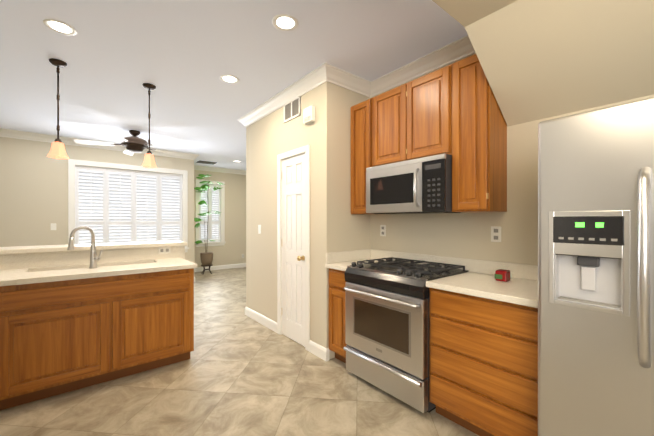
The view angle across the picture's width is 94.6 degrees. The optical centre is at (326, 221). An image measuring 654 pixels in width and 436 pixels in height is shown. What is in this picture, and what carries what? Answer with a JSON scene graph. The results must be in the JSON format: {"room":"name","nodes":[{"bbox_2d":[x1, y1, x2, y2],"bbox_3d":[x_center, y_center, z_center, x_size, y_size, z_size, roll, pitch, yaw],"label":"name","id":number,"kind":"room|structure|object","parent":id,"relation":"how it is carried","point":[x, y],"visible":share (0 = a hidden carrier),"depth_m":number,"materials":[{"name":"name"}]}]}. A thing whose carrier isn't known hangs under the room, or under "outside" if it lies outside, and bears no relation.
{"room":"kitchen","nodes":[
{"label":"kitchen","id":0,"kind":"room"},
{"bbox_2d":[0,137,193,262],"bbox_3d":[-5.062,-0.062,4.825,5.550,2.750,0.120,0,0,-39],"label":"wall","id":1,"kind":"structure","parent":0,"point":[33,191],"depth_m":5.01,"materials":[{"name":"beige paint"}]},
{"bbox_2d":[51,223,55,229],"bbox_3d":[-4.620,0.093,5.099,0.072,0.115,0.009,0,0,-39],"label":"light switch","id":2,"kind":"object","parent":1,"relation":"attached to","point":[53,226],"visible":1,"depth_m":5.09,"materials":[{"name":"white plastic"}]},
{"bbox_2d":[0,128,198,158],"bbox_3d":[-4.914,-1.379,4.808,5.520,0.115,0.090,0,0,-39],"label":"crown molding","id":3,"kind":"structure","parent":1,"relation":"attached to","point":[8,133],"depth_m":5.20,"materials":[{"name":"white wood"}]},
{"bbox_2d":[68,159,188,251],"bbox_3d":[-3.749,-0.208,5.857,1.970,1.740,0.170,0,0,-39],"label":"window","id":4,"kind":"structure","parent":1,"relation":"in","point":[72,163],"depth_m":5.63,"materials":[{"name":"white wood"}]},
{"bbox_2d":[76,165,181,243],"bbox_3d":[-3.758,-0.213,5.869,1.738,1.542,0.062,0,0,-39],"label":"window shutters","id":5,"kind":"object","parent":4,"relation":"attached to","point":[134,222],"visible":0.83,"depth_m":5.81,"materials":[{"name":"white wood"}]},
{"bbox_2d":[194,170,245,266],"bbox_3d":[-2.492,-0.067,8.595,3.190,2.750,0.120,0,0,-39],"label":"wall","id":6,"kind":"structure","parent":0,"point":[232,250],"depth_m":8.37,"materials":[{"name":"beige paint"}]},
{"bbox_2d":[195,179,225,246],"bbox_3d":[-3.121,-0.211,8.052,0.790,1.740,0.170,0,0,-39],"label":"window","id":7,"kind":"structure","parent":6,"relation":"in","point":[222,191],"depth_m":8.19,"materials":[{"name":"white wood"}]},
{"bbox_2d":[199,184,219,241],"bbox_3d":[-3.130,-0.216,8.064,0.558,1.542,0.062,0,0,-39],"label":"window shutters","id":8,"kind":"object","parent":7,"relation":"attached to","point":[212,222],"visible":0.79,"depth_m":8.06,"materials":[{"name":"white wood"}]},
{"bbox_2d":[194,165,245,174],"bbox_3d":[-2.472,-1.383,8.474,3.070,0.115,0.090,0,0,-39],"label":"crown molding","id":9,"kind":"structure","parent":6,"relation":"attached to","point":[196,167],"depth_m":8.13,"materials":[{"name":"white wood"}]},
{"bbox_2d":[194,263,245,271],"bbox_3d":[-2.496,1.252,8.505,3.070,0.112,0.016,0,0,-39],"label":"baseboard","id":10,"kind":"structure","parent":6,"relation":"attached to","point":[198,269],"depth_m":8.20,"materials":[{"name":"white wood"}]},
{"bbox_2d":[0,0,467,169],"bbox_3d":[-2.346,-1.496,4.006,8.740,0.120,7.430,0,0,-39],"label":"ceiling","id":11,"kind":"structure","parent":0,"point":[182,56],"depth_m":2.63,"materials":[{"name":"white paint"}]},
{"bbox_2d":[47,58,68,158],"bbox_3d":[-2.420,-1.003,2.717,0.149,0.861,0.149,0,0,-39],"label":"pendant light","id":12,"kind":"object","parent":11,"relation":"hanging from","point":[57,150],"visible":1,"depth_m":2.71,"materials":[{"name":"brown metal"}]},
{"bbox_2d":[43,19,76,35],"bbox_3d":[-1.970,-1.433,2.232,0.192,0.010,0.192,0,0,-39],"label":"recessed light","id":13,"kind":"object","parent":11,"relation":"in","point":[59,27],"visible":1,"depth_m":2.23,"materials":[{"name":"white"}]},
{"bbox_2d":[74,130,180,155],"bbox_3d":[-3.107,-1.264,4.855,1.489,0.344,1.435,0,0,-39],"label":"ceiling fan","id":14,"kind":"object","parent":11,"relation":"hanging from","point":[134,143],"visible":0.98,"depth_m":4.68,"materials":[{"name":"white wood"}]},
{"bbox_2d":[142,83,156,167],"bbox_3d":[-1.880,-1.004,3.194,0.149,0.861,0.149,0,0,-39],"label":"pendant light","id":15,"kind":"object","parent":11,"relation":"hanging from","point":[148,162],"visible":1,"depth_m":3.18,"materials":[{"name":"brown metal"}]},
{"bbox_2d":[196,160,217,164],"bbox_3d":[-2.936,-1.432,7.370,0.420,0.014,0.300,0,0,-39],"label":"ceiling vent","id":16,"kind":"object","parent":11,"relation":"in","point":[206,162],"visible":1,"depth_m":7.33,"materials":[{"name":"grey metal"}]},
{"bbox_2d":[220,74,239,83],"bbox_3d":[-0.982,-1.434,3.046,0.192,0.010,0.192,0,0,-39],"label":"recessed light","id":17,"kind":"object","parent":11,"relation":"in","point":[230,79],"visible":1,"depth_m":3.05,"materials":[{"name":"white"}]},
{"bbox_2d":[272,14,298,31],"bbox_3d":[-0.301,-1.433,2.182,0.192,0.010,0.192,0,0,-39],"label":"recessed light","id":18,"kind":"object","parent":11,"relation":"in","point":[285,22],"visible":1,"depth_m":2.17,"materials":[{"name":"white"}]},
{"bbox_2d":[0,267,478,435],"bbox_3d":[-1.364,1.365,2.798,8.740,0.100,10.550,0,0,-39],"label":"floor","id":19,"kind":"structure","parent":0,"point":[239,372],"depth_m":2.24,"materials":[{"name":"tile"}]},
{"bbox_2d":[0,268,193,409],"bbox_3d":[-1.985,0.794,2.715,1.428,1.044,0.794,0,0,-39],"label":"base cabinet","id":20,"kind":"object","parent":19,"relation":"on","point":[60,337],"visible":0.94,"depth_m":2.32,"materials":[{"name":"brown wood"}]},
{"bbox_2d":[0,240,196,285],"bbox_3d":[-2.848,0.420,2.127,3.550,0.377,1.020,0,0,-39],"label":"countertop","id":21,"kind":"structure","parent":20,"relation":"on","point":[20,265],"depth_m":2.67,"materials":[{"name":"stone"}]},
{"bbox_2d":[67,226,102,268],"bbox_3d":[-2.007,0.218,2.511,0.230,0.357,0.114,0,0,-39],"label":"faucet","id":22,"kind":"object","parent":21,"relation":"on","point":[94,259],"visible":1,"depth_m":2.54,"materials":[{"name":"silver metal"}]},
{"bbox_2d":[158,247,170,253],"bbox_3d":[-1.732,0.310,3.220,0.115,0.072,0.007,0,0,-39],"label":"outlet","id":23,"kind":"object","parent":21,"relation":"attached to","point":[164,250],"visible":1,"depth_m":3.22,"materials":[{"name":"white plastic"}]},
{"bbox_2d":[194,174,224,274],"bbox_3d":[-2.990,0.088,7.568,0.762,2.456,0.724,0,0,-39],"label":"potted plant","id":24,"kind":"object","parent":19,"relation":"on","point":[206,258],"visible":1,"depth_m":7.47,"materials":[{"name":"green plant"}]},
{"bbox_2d":[344,257,468,412],"bbox_3d":[0.610,0.831,2.467,0.670,0.969,0.780,0,0,-39],"label":"range","id":25,"kind":"object","parent":19,"relation":"on","point":[387,346],"visible":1,"depth_m":2.23,"materials":[{"name":"grey metal"}]},
{"bbox_2d":[329,268,537,435],"bbox_3d":[0.776,0.876,2.369,0.594,0.879,1.726,0,0,-39],"label":"base cabinet","id":26,"kind":"object","parent":19,"relation":"on","point":[483,366],"depth_m":1.76,"materials":[{"name":"brown wood"}]},
{"bbox_2d":[325,249,537,307],"bbox_3d":[0.765,0.366,2.358,0.622,0.137,1.728,0,0,-39],"label":"countertop","id":27,"kind":"structure","parent":26,"relation":"on","point":[520,287],"depth_m":2.10,"materials":[{"name":"stone"}]},
{"bbox_2d":[495,269,509,281],"bbox_3d":[1.174,0.362,2.016,0.073,0.071,0.073,0,0,-39],"label":"candle jar","id":28,"kind":"object","parent":27,"relation":"on","point":[502,275],"visible":0.98,"depth_m":1.99,"materials":[{"name":"red glass"}]},
{"bbox_2d":[538,97,653,435],"bbox_3d":[1.509,0.427,1.250,0.784,1.780,0.910,0,0,-39],"label":"fridge","id":29,"kind":"object","parent":19,"relation":"on","point":[595,272],"visible":1,"depth_m":1.24,"materials":[{"name":"silver metal"}]},
{"bbox_2d":[246,125,249,307],"bbox_3d":[0.175,-0.063,5.234,3.280,2.750,0.120,0,0,-39],"label":"wall","id":30,"kind":"structure","parent":0,"point":[247,128],"depth_m":4.19,"materials":[{"name":"beige paint"}]},
{"bbox_2d":[250,82,337,358],"bbox_3d":[-0.476,-0.061,3.528,0.120,2.750,1.650,0,0,-39],"label":"wall","id":31,"kind":"structure","parent":0,"point":[336,225],"depth_m":3.09,"materials":[{"name":"beige paint"}]},
{"bbox_2d":[245,307,276,332],"bbox_3d":[-0.856,1.257,3.890,0.016,0.112,0.880,0,0,-39],"label":"baseboard","id":32,"kind":"structure","parent":31,"relation":"attached to","point":[263,320],"depth_m":3.85,"materials":[{"name":"white wood"}]},
{"bbox_2d":[240,62,335,126],"bbox_3d":[-0.571,-1.377,3.476,0.090,0.115,1.872,0,0,-39],"label":"crown molding","id":33,"kind":"structure","parent":31,"relation":"attached to","point":[320,75],"depth_m":3.21,"materials":[{"name":"white wood"}]},
{"bbox_2d":[284,95,300,122],"bbox_3d":[-0.386,-1.225,3.310,0.011,0.210,0.330,0,0,-39],"label":"air vent","id":34,"kind":"object","parent":31,"relation":"in","point":[292,108],"visible":1,"depth_m":3.30,"materials":[{"name":"grey metal"}]},
{"bbox_2d":[282,154,304,346],"bbox_3d":[-0.381,0.301,3.299,0.111,2.016,0.503,0,0,-39],"label":"pantry door","id":35,"kind":"structure","parent":31,"relation":"in","point":[293,248],"depth_m":3.31,"materials":[{"name":"white wood"}]},
{"bbox_2d":[277,144,309,350],"bbox_3d":[-0.332,0.269,3.337,0.136,2.092,0.634,0,0,-39],"label":"door frame","id":36,"kind":"structure","parent":31,"relation":"attached to","point":[305,149],"depth_m":3.15,"materials":[{"name":"white wood"}]},
{"bbox_2d":[303,105,314,124],"bbox_3d":[-0.179,-1.065,3.027,0.046,0.150,0.150,0,0,-39],"label":"door chime","id":37,"kind":"object","parent":31,"relation":"attached to","point":[308,114],"visible":1,"depth_m":3.00,"materials":[{"name":"white plastic"}]},
{"bbox_2d":[309,340,328,361],"bbox_3d":[-0.089,1.258,2.943,0.016,0.112,0.282,0,0,-39],"label":"baseboard","id":38,"kind":"structure","parent":31,"relation":"attached to","point":[319,351],"depth_m":2.92,"materials":[{"name":"white wood"}]},
{"bbox_2d":[338,86,369,251],"bbox_3d":[0.241,-0.060,3.144,0.450,2.750,0.150,0,0,-39],"label":"wall","id":39,"kind":"structure","parent":0,"point":[353,229],"depth_m":3.02,"materials":[{"name":"beige paint"}]},
{"bbox_2d":[328,67,371,94],"bbox_3d":[0.223,-1.377,2.973,0.510,0.115,0.090,0,0,-39],"label":"crown molding","id":40,"kind":"structure","parent":39,"relation":"attached to","point":[344,79],"depth_m":2.99,"materials":[{"name":"white wood"}]},
{"bbox_2d":[351,97,379,214],"bbox_3d":[0.458,-0.612,2.989,0.304,1.085,0.360,0,0,-39],"label":"upper cabinet","id":41,"kind":"object","parent":39,"relation":"attached to","point":[363,113],"depth_m":2.91,"materials":[{"name":"brown wood"}]},
{"bbox_2d":[432,0,517,26],"bbox_3d":[-0.313,-1.345,-1.138,5.420,0.410,3.117,0,0,-39],"label":"ceiling","id":42,"kind":"structure","parent":0,"point":[464,13],"depth_m":1.61,"materials":[{"name":"beige paint"}]},
{"bbox_2d":[370,53,653,264],"bbox_3d":[1.913,-0.058,1.532,0.120,2.750,4.460,0,0,-39],"label":"wall","id":43,"kind":"structure","parent":0,"point":[467,235],"depth_m":2.25,"materials":[{"name":"beige paint"}]},
{"bbox_2d":[380,225,385,235],"bbox_3d":[0.573,0.095,3.085,0.007,0.115,0.072,0,0,-39],"label":"outlet","id":44,"kind":"object","parent":43,"relation":"attached to","point":[382,230],"visible":1,"depth_m":3.08,"materials":[{"name":"white plastic"}]},
{"bbox_2d":[375,87,398,165],"bbox_3d":[0.669,-0.822,2.727,0.304,0.665,0.442,0,0,-39],"label":"upper cabinet","id":45,"kind":"object","parent":43,"relation":"attached to","point":[387,103],"depth_m":2.66,"materials":[{"name":"brown wood"}]},
{"bbox_2d":[364,35,475,97],"bbox_3d":[0.849,-1.376,2.677,0.090,0.115,1.338,0,0,-39],"label":"crown molding","id":46,"kind":"structure","parent":43,"relation":"attached to","point":[456,50],"depth_m":2.66,"materials":[{"name":"white wood"}]},
{"bbox_2d":[399,65,450,161],"bbox_3d":[0.878,-0.821,2.470,0.304,0.665,0.442,0,0,-39],"label":"upper cabinet","id":47,"kind":"object","parent":43,"relation":"attached to","point":[424,101],"depth_m":2.36,"materials":[{"name":"brown wood"}]},
{"bbox_2d":[366,153,460,213],"bbox_3d":[0.724,-0.276,2.558,0.435,0.421,0.772,0,0,-39],"label":"microwave","id":48,"kind":"object","parent":47,"relation":"attached to","point":[423,185],"visible":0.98,"depth_m":2.37,"materials":[{"name":"grey metal"}]},
{"bbox_2d":[451,54,506,212],"bbox_3d":[1.081,-0.611,2.220,0.304,1.085,0.332,0,0,-39],"label":"upper cabinet","id":49,"kind":"object","parent":43,"relation":"attached to","point":[454,110],"depth_m":2.09,"materials":[{"name":"brown wood"}]},
{"bbox_2d":[491,226,500,241],"bbox_3d":[1.256,0.096,2.242,0.007,0.115,0.072,0,0,-39],"label":"outlet","id":50,"kind":"object","parent":43,"relation":"attached to","point":[495,233],"visible":1,"depth_m":2.24,"materials":[{"name":"white plastic"}]},
{"bbox_2d":[465,0,653,125],"bbox_3d":[2.088,-1.117,0.808,0.760,0.870,3.117,0,0,-39],"label":"ceiling slope","id":51,"kind":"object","parent":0,"point":[540,59],"visible":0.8,"depth_m":1.66,"materials":[{"name":"beige paint"}]},
{"label":"outside","id":52,"kind":"structure","parent":0,"visible":0},
{"bbox_2d":[75,166,217,241],"bbox_3d":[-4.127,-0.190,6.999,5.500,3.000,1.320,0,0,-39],"label":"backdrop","id":53,"kind":"structure","parent":52,"point":[130,208],"depth_m":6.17,"materials":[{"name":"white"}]}
]}

